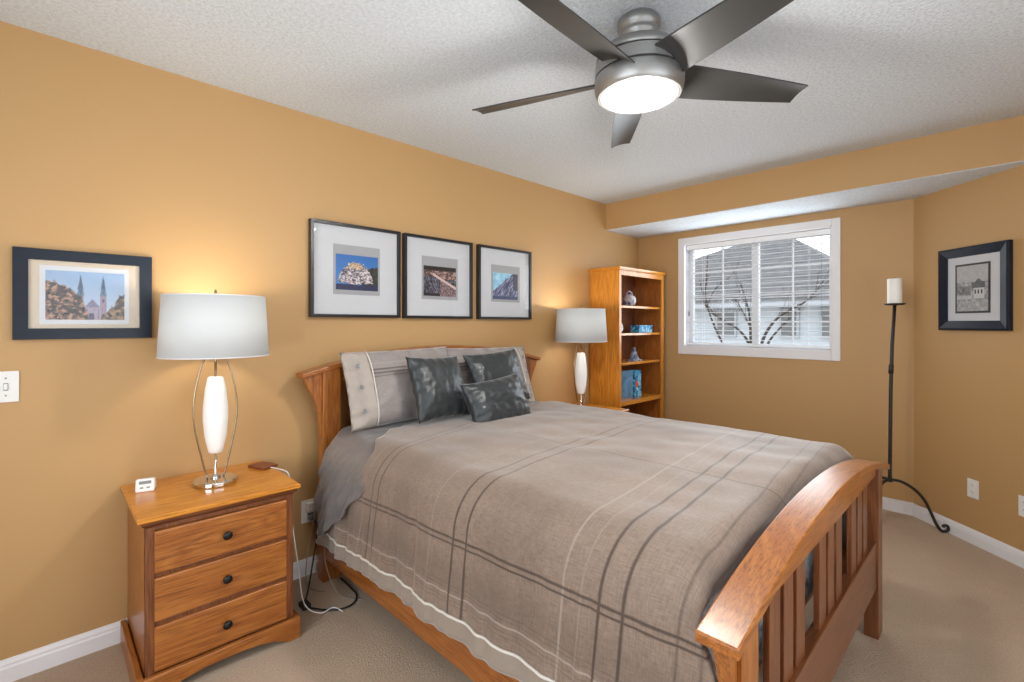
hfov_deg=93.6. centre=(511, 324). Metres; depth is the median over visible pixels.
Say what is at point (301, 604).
brick
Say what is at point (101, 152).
wall
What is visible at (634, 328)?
box
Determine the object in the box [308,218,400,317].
framed picture
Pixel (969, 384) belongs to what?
wall
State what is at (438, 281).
print
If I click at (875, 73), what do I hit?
ceiling
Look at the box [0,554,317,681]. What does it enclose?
baseboard
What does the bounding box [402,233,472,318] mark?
framed picture
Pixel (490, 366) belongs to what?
throw cushion
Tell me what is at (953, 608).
floor
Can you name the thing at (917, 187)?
ceiling
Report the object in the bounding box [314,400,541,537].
sheet
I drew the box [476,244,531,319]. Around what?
framed picture
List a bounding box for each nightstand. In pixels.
[120,460,300,681]
[571,402,628,411]
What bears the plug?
attached to the wall outlet at (304, 512)
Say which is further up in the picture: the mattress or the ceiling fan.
the ceiling fan
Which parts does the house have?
pane, pane, pane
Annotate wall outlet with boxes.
[301,498,313,523]
[967,478,978,499]
[1018,495,1023,516]
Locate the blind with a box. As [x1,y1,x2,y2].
[687,228,829,348]
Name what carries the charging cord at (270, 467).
on the nightstand at (210, 571)
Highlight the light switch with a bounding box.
[0,371,18,402]
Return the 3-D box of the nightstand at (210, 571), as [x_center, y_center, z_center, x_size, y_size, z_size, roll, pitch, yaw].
[-1.258,0.998,2.015,0.550,0.650,0.509,0,0,-44]
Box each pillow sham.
[339,346,447,431]
[446,346,534,407]
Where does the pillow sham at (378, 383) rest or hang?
on the sheet
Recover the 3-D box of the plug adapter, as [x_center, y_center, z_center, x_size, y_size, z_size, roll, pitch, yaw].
[-1.061,0.960,2.538,0.045,0.045,0.030,0,0,-44]
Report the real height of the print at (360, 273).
0.197 m
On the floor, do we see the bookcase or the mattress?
the bookcase
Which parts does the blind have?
rail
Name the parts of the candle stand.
drip plate, leg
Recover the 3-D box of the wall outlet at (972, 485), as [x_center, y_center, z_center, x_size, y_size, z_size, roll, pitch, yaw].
[2.780,0.992,2.901,0.009,0.112,0.070,0,0,0]
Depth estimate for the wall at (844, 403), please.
3.61 m
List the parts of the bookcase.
panel, panel, shelf, shelf, shelf, frame, shelf, panel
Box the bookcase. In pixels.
[589,266,665,418]
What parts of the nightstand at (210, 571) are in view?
moulding, frame, drawer, drawer, drawer, knob, knob, knob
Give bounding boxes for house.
[695,239,828,345]
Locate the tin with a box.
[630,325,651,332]
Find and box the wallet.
[248,461,277,470]
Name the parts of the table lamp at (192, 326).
bowed rod, lamp shade, opal glass, stem, stem, bowed rod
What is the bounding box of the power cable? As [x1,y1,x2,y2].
[304,517,356,610]
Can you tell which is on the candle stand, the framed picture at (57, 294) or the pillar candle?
the pillar candle
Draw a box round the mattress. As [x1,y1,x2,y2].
[701,550,812,671]
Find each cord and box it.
[270,467,342,613]
[305,509,324,591]
[324,546,361,599]
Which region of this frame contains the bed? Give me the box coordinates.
[296,345,889,681]
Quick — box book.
[621,370,632,398]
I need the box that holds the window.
[678,217,840,360]
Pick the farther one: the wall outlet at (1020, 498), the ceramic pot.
the ceramic pot
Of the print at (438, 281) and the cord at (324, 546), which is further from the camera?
the print at (438, 281)
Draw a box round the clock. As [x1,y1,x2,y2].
[135,477,155,492]
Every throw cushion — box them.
[406,355,469,423]
[460,373,530,422]
[463,348,530,398]
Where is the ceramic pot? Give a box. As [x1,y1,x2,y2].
[622,291,635,305]
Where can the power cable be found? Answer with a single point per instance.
(343, 580)
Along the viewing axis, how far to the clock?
1.94 m
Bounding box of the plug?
[307,512,314,520]
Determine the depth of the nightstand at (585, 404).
3.94 m
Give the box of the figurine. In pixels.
[626,347,641,360]
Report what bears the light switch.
attached to the wall at (101, 152)
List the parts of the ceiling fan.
blade, blade, blade, motor, blade, blade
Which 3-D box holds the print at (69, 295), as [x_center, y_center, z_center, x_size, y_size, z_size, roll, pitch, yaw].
[-1.704,-0.115,1.926,0.237,0.191,0.001,0,0,-44]
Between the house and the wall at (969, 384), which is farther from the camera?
the house
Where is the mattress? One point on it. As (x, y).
(809, 559)
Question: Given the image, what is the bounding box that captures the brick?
[299,599,310,610]
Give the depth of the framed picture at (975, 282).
2.87 m
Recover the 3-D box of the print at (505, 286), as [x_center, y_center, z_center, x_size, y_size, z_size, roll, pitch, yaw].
[-0.047,-0.280,3.539,0.252,0.192,0.001,0,0,-44]
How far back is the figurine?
4.44 m
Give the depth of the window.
4.13 m
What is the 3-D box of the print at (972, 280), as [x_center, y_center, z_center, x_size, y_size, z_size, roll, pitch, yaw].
[2.769,-0.219,2.894,0.001,0.276,0.196,0,0,0]
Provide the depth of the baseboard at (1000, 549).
2.88 m
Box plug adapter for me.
[306,501,314,511]
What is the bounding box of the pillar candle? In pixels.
[887,277,901,302]
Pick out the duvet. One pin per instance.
(557, 541)
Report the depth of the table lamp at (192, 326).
1.92 m
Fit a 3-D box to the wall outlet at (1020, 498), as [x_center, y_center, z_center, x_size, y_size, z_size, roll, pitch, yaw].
[2.781,0.991,2.606,0.009,0.112,0.070,0,0,0]
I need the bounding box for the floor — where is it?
[13,509,1023,681]
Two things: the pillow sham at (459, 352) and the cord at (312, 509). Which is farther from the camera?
the pillow sham at (459, 352)
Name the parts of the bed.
headboard post, headboard rail, rail, headboard post, footboard post, footboard rail, rail, footboard post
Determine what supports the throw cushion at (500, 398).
on the duvet
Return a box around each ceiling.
[0,0,1023,203]
[606,160,1023,237]
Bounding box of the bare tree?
[696,249,828,343]
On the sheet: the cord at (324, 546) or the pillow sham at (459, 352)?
the pillow sham at (459, 352)
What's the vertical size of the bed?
1.190 m
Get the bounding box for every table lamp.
[156,289,268,488]
[555,306,606,405]
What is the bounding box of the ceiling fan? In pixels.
[472,0,807,147]
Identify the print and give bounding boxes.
[45,270,123,319]
[336,253,377,291]
[424,265,455,296]
[493,272,517,299]
[957,263,987,311]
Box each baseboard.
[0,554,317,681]
[882,497,912,515]
[912,503,1023,568]
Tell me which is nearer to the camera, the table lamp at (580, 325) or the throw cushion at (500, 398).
the throw cushion at (500, 398)
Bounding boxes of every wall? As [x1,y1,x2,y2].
[0,21,638,660]
[606,115,1023,229]
[639,199,913,502]
[914,164,1023,551]
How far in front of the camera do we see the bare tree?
7.60 m
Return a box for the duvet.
[315,401,853,681]
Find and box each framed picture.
[12,246,151,339]
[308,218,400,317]
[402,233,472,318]
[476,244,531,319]
[938,239,1012,330]
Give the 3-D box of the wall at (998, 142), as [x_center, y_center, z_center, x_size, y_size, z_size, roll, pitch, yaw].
[2.034,-0.996,3.686,0.577,0.241,2.740,0,0,-44]
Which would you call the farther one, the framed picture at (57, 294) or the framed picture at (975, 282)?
the framed picture at (975, 282)
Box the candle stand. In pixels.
[882,303,949,532]
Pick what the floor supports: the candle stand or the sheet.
the candle stand
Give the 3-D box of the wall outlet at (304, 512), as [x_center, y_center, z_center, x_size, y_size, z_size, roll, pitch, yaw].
[-1.079,0.988,2.549,0.074,0.118,0.009,0,0,-44]
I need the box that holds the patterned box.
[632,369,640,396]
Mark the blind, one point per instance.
(821, 232)
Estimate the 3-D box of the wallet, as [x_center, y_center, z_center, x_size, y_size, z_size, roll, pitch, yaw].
[-1.176,0.667,2.271,0.110,0.012,0.076,0,0,26]
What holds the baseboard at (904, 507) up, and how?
attached to the wall at (844, 403)
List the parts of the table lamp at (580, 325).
bowed rod, opal glass, lamp shade, bowed rod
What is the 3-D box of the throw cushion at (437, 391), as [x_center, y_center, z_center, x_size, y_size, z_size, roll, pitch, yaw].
[-0.389,0.335,2.570,0.181,0.341,0.380,0,0,39]
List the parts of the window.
frame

